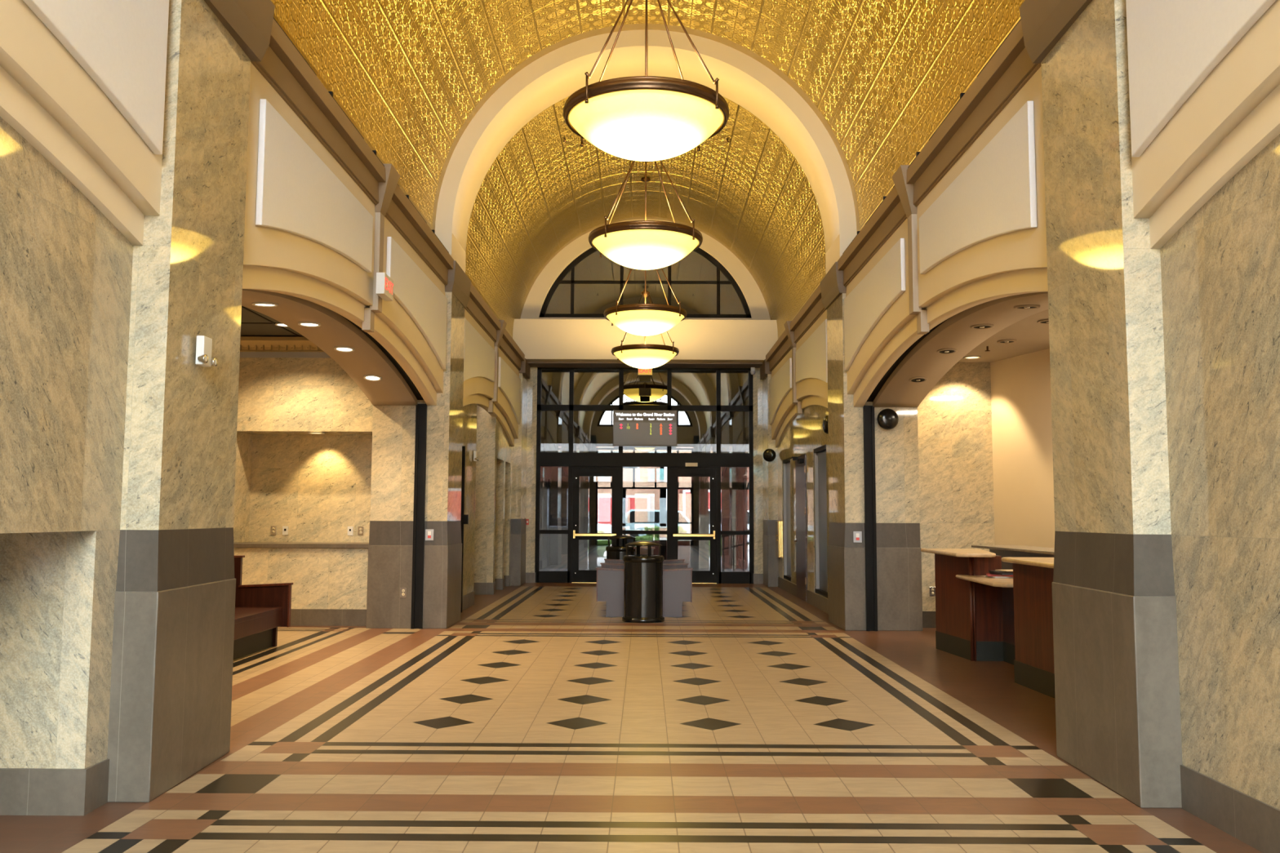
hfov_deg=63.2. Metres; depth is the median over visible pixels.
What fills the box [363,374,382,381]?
recessed light
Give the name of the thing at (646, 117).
pendant lamp
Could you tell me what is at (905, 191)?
trim
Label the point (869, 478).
track
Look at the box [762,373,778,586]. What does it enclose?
pillar
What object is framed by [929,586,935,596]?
wall outlet
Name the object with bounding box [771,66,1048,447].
wall
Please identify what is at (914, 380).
recessed light
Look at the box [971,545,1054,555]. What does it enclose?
countertop
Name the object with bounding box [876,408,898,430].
wall speaker
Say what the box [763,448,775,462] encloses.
wall speaker
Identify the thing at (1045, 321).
recessed light
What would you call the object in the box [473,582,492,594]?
baseboard
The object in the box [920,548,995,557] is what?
countertop
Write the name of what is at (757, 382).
wall
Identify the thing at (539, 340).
beam
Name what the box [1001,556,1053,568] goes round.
countertop
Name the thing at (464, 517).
door
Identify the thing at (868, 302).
acoustic panel
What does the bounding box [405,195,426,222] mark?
strip
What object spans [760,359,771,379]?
trim
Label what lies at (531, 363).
trim
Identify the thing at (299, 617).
baseboard
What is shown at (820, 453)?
window
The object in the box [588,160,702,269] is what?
pendant lamp
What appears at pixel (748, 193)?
vault
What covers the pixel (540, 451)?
trim
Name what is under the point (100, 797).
baseboard
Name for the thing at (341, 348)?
recessed light
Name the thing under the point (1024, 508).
wall
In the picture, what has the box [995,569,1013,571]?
magazine
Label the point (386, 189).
trim
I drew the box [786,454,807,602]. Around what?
door
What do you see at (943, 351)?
recessed light
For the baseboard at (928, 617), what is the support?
attached to the wall at (957, 510)
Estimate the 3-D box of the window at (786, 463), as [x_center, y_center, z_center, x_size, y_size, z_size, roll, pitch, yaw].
[2.865,1.755,19.710,0.160,2.280,1.120,0,-5,0]
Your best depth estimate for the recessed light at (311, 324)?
9.91 m
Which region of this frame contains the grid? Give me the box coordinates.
[240,306,301,337]
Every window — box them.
[534,367,753,583]
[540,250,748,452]
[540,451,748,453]
[782,458,791,581]
[813,444,827,597]
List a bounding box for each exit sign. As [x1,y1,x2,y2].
[375,272,393,301]
[637,368,652,382]
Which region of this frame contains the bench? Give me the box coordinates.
[233,555,293,660]
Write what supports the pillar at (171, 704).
on the floor
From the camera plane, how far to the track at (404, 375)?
12.05 m
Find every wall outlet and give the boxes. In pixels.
[270,526,276,534]
[357,526,363,535]
[400,587,406,597]
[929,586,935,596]
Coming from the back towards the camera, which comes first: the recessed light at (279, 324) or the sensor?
the sensor
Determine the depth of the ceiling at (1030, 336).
12.01 m
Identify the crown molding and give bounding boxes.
[240,336,324,351]
[250,18,453,285]
[465,283,524,370]
[765,284,826,371]
[836,19,1041,286]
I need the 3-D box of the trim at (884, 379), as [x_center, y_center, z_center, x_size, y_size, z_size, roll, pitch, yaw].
[2.878,0.054,9.763,0.135,4.420,6.830,0,-5,0]
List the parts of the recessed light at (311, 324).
bulb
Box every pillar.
[106,0,250,802]
[365,291,464,628]
[509,373,528,586]
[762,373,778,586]
[826,293,922,631]
[1040,0,1182,808]
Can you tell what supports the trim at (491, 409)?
attached to the wall at (275, 260)
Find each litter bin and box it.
[605,534,635,559]
[622,541,664,622]
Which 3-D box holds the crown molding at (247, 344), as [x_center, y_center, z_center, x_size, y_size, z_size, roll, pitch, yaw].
[-5.669,-1.069,13.499,4.583,0.180,0.130,0,-5,0]
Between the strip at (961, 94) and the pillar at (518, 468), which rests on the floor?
the pillar at (518, 468)
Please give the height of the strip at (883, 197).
0.033 m
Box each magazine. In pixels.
[985,575,1013,577]
[986,573,1013,576]
[988,570,1013,573]
[990,572,1013,574]
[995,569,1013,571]
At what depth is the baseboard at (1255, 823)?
4.67 m
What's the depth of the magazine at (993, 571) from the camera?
9.89 m
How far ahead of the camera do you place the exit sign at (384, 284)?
9.65 m
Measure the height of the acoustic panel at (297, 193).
0.856 m
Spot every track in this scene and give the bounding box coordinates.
[336,312,426,404]
[410,404,426,629]
[862,406,877,631]
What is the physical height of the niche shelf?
0.057 m
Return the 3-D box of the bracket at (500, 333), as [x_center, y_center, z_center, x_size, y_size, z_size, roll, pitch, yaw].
[-2.470,-1.579,17.835,0.320,0.440,0.350,0,-5,0]
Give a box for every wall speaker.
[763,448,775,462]
[822,415,828,434]
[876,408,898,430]
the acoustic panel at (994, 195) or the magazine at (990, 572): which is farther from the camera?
the magazine at (990, 572)
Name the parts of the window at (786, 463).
pane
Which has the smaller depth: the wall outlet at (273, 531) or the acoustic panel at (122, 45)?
the acoustic panel at (122, 45)
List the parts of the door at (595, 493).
pane, pane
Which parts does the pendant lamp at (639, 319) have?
rod, lamp shade, stem, rod, rod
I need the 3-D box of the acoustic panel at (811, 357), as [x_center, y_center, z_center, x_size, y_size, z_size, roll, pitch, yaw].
[2.625,-0.933,15.979,0.043,0.898,2.925,0,-5,0]
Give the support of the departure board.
attached to the window at (644, 496)
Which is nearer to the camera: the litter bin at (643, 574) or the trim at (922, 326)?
the trim at (922, 326)
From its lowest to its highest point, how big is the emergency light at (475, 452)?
0.160 m
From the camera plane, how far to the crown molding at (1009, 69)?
8.48 m
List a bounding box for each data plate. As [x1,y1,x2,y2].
[282,526,288,534]
[347,526,353,535]
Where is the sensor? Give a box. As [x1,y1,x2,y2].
[685,462,697,466]
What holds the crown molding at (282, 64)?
attached to the wall at (275, 260)
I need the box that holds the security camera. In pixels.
[750,367,755,374]
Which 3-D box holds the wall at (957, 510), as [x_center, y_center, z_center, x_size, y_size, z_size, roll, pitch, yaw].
[4.156,0.803,13.663,1.310,3.600,0.400,0,-5,0]
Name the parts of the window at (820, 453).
pane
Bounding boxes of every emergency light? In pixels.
[195,335,217,367]
[473,450,479,461]
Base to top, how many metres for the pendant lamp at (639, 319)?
3.615 m
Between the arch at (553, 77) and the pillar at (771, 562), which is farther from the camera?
the pillar at (771, 562)
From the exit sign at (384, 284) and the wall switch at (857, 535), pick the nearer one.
the exit sign at (384, 284)
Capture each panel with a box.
[22,0,168,154]
[255,98,373,272]
[386,236,447,369]
[463,317,494,382]
[497,356,520,424]
[769,358,791,425]
[775,520,781,557]
[795,319,827,382]
[844,238,905,370]
[919,100,1037,274]
[1125,0,1275,156]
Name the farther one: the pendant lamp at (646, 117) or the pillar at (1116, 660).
the pendant lamp at (646, 117)
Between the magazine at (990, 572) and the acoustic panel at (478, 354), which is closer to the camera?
the magazine at (990, 572)
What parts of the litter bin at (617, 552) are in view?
lid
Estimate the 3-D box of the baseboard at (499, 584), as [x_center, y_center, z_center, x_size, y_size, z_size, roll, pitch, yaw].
[-2.698,2.799,17.462,0.162,0.210,6.866,0,-5,0]
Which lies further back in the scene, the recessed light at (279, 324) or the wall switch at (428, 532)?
the wall switch at (428, 532)
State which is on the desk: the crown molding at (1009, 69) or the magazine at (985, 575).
the magazine at (985, 575)
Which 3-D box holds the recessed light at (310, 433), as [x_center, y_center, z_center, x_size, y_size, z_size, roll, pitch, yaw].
[-4.237,0.085,13.611,0.210,0.014,0.210,0,-5,0]
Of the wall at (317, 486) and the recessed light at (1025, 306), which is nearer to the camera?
the recessed light at (1025, 306)
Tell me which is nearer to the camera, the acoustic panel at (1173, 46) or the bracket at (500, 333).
the acoustic panel at (1173, 46)
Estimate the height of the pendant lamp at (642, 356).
3.615 m
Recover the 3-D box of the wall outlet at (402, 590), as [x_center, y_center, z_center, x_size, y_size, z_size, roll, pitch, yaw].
[-2.960,2.078,13.004,0.080,0.130,0.012,0,-5,0]
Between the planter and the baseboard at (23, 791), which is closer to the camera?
the baseboard at (23, 791)
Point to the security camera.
(752, 369)
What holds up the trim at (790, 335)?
attached to the wall at (1014, 263)
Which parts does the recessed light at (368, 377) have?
bulb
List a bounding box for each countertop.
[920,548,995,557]
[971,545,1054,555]
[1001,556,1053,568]
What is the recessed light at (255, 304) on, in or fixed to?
in the ceiling at (366, 358)
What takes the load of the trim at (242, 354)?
attached to the wall at (317, 486)
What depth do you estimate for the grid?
12.57 m
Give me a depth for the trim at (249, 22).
6.33 m
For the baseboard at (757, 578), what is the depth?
21.78 m
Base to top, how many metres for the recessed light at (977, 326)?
0.018 m
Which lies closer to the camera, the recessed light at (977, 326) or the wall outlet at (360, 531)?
the recessed light at (977, 326)
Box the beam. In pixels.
[512,319,777,361]
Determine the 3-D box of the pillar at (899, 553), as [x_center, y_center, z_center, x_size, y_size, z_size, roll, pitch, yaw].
[3.042,0.289,13.687,0.982,4.620,1.094,0,-5,0]
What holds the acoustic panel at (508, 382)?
attached to the wall at (275, 260)
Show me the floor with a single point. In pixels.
(540, 720)
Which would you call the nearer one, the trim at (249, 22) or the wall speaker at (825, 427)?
the trim at (249, 22)
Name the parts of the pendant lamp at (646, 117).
rod, rod, lamp shade, stem, rod, rod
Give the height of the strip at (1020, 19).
0.033 m
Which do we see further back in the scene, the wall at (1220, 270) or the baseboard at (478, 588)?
the baseboard at (478, 588)
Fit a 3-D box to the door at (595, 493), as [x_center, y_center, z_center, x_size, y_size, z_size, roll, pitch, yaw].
[-0.945,2.058,21.980,0.980,2.470,0.158,0,-5,0]
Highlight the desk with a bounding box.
[920,545,1055,698]
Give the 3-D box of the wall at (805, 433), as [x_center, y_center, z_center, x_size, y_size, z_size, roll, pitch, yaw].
[2.898,1.132,17.580,0.260,3.600,6.850,0,-5,0]
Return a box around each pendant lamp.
[563,0,728,160]
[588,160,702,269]
[604,267,687,335]
[611,177,679,368]
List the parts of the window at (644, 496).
pane, pane, pane, pane, pane, pane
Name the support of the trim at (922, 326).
attached to the wall at (1014, 263)
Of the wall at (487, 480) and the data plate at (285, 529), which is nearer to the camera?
the data plate at (285, 529)
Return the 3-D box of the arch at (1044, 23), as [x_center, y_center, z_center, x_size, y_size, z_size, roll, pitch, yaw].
[2.598,-2.530,6.026,0.360,0.390,1.200,0,-5,0]
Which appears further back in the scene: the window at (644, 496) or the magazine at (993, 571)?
the window at (644, 496)
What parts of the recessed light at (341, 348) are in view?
bulb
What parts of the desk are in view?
corner post, knee panel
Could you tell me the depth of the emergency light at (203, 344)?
5.68 m
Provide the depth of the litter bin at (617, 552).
18.03 m
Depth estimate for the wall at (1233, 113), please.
4.69 m
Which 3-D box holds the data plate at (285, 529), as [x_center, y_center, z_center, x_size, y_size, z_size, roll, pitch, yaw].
[-4.770,1.400,13.985,0.075,0.118,0.010,0,-5,0]
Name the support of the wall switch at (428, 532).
attached to the pillar at (389, 566)
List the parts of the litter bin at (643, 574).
lid post, lid post, lid, lid post, lid post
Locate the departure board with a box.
[613,409,677,446]
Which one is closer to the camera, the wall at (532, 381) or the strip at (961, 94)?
the strip at (961, 94)
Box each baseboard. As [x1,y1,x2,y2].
[0,765,94,816]
[93,759,109,810]
[290,608,366,626]
[462,575,510,610]
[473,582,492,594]
[525,572,535,582]
[753,573,763,583]
[777,576,828,613]
[922,611,936,627]
[1180,764,1279,852]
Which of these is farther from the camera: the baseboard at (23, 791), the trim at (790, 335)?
the trim at (790, 335)
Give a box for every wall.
[0,0,168,245]
[0,116,133,768]
[233,357,373,609]
[242,62,519,446]
[462,403,511,595]
[520,218,770,319]
[525,367,537,573]
[752,368,763,573]
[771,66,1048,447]
[777,404,829,599]
[917,362,995,611]
[990,348,1054,547]
[1125,0,1279,248]
[1160,133,1279,809]
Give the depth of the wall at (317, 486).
13.54 m
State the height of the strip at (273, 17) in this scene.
0.033 m
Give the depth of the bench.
11.10 m
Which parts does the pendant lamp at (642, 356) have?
lamp shade, rod, rod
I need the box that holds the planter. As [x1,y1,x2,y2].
[595,546,693,617]
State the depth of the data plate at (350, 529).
13.98 m
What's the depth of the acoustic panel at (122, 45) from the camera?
4.93 m
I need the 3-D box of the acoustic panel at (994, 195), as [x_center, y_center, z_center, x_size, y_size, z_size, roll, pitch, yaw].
[2.591,-1.617,8.216,0.043,0.856,2.740,0,-5,0]
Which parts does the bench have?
seat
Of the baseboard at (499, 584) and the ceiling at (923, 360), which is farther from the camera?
the baseboard at (499, 584)
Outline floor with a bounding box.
[0,582,1262,852]
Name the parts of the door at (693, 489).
pane, pane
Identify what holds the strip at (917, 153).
on the crown molding at (1009, 69)
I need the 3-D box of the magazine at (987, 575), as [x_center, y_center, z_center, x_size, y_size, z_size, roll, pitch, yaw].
[3.481,1.429,10.000,0.280,0.014,0.220,-1,-5,15]
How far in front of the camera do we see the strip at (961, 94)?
8.40 m
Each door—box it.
[460,446,468,613]
[571,466,618,582]
[671,466,716,583]
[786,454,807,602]
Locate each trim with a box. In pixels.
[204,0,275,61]
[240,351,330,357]
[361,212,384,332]
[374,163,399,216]
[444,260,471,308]
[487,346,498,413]
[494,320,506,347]
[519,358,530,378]
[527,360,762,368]
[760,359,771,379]
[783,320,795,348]
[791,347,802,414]
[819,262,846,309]
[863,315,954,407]
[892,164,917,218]
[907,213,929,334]
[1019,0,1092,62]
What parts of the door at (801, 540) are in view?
closer arm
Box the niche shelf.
[233,542,368,548]
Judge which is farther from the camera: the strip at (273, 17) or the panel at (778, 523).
the panel at (778, 523)
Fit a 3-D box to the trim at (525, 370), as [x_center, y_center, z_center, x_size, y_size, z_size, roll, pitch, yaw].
[-2.484,-1.204,21.642,0.300,0.300,0.900,0,-5,0]
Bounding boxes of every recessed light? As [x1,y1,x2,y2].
[252,302,278,306]
[275,322,287,326]
[297,321,320,327]
[307,431,324,434]
[333,346,354,351]
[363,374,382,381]
[908,376,927,382]
[936,348,956,354]
[963,355,981,359]
[970,324,993,328]
[996,339,1016,343]
[1013,304,1039,309]
[1037,319,1048,324]
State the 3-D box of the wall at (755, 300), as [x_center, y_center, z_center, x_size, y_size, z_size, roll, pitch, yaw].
[0.092,-3.139,22.423,6.250,3.590,0.350,0,-5,0]
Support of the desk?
on the floor
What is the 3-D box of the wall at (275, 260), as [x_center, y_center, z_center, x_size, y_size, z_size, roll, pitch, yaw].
[-2.754,-1.489,13.879,0.510,2.554,14.720,0,-5,0]
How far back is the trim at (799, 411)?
17.69 m
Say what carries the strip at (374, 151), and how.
on the crown molding at (282, 64)
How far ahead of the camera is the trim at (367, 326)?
9.85 m
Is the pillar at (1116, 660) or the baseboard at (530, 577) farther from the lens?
the baseboard at (530, 577)
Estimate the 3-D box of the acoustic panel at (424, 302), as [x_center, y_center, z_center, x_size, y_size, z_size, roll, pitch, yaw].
[-2.486,-1.306,11.754,0.043,0.918,2.940,0,-5,0]
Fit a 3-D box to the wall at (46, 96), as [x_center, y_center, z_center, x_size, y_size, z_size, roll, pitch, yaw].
[-2.780,-2.497,2.092,0.560,2.550,6.820,0,-5,0]
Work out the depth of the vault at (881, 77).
11.51 m
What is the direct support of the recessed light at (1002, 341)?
in the ceiling at (1030, 336)
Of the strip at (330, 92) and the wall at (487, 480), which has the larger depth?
the wall at (487, 480)
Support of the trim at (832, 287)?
attached to the wall at (1014, 263)
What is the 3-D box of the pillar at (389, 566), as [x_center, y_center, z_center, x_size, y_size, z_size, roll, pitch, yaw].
[-2.903,0.266,13.715,1.007,4.620,1.094,0,-5,0]
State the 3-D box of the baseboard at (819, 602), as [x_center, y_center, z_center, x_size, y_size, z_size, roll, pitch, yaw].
[2.830,2.821,17.436,0.162,0.210,6.866,0,-5,0]
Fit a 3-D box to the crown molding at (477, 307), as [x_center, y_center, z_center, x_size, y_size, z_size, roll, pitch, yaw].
[-2.505,-1.592,17.836,0.270,0.335,6.850,0,-5,0]
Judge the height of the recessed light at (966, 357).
0.014 m
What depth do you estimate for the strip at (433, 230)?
12.23 m
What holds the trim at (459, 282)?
attached to the wall at (275, 260)
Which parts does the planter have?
panel, panel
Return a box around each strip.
[273,17,316,75]
[328,91,364,138]
[372,150,399,186]
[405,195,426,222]
[431,229,448,253]
[865,195,886,223]
[893,151,919,187]
[928,93,964,140]
[977,18,1021,76]
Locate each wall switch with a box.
[425,528,433,540]
[853,531,862,542]
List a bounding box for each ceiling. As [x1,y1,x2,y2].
[240,306,304,337]
[241,288,417,405]
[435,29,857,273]
[872,291,1048,407]
[957,309,1049,362]
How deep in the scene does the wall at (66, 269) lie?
4.95 m
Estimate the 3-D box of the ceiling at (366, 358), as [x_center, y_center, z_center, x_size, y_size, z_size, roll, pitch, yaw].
[-3.126,-1.380,9.907,0.565,1.650,6.820,0,-5,0]
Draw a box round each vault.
[271,0,1024,232]
[465,96,826,338]
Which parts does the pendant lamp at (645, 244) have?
rod, rod, stem, lamp shade, rod, rod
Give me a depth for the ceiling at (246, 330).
12.91 m
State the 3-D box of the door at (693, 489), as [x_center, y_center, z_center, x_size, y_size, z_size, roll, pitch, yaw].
[1.140,2.066,21.970,0.970,2.470,0.158,0,-5,0]
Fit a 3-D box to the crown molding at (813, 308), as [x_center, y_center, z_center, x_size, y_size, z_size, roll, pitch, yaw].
[2.685,-1.571,17.812,0.270,0.335,6.850,0,-5,0]
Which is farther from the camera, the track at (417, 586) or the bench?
the track at (417, 586)
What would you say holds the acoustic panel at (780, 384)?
attached to the wall at (1014, 263)

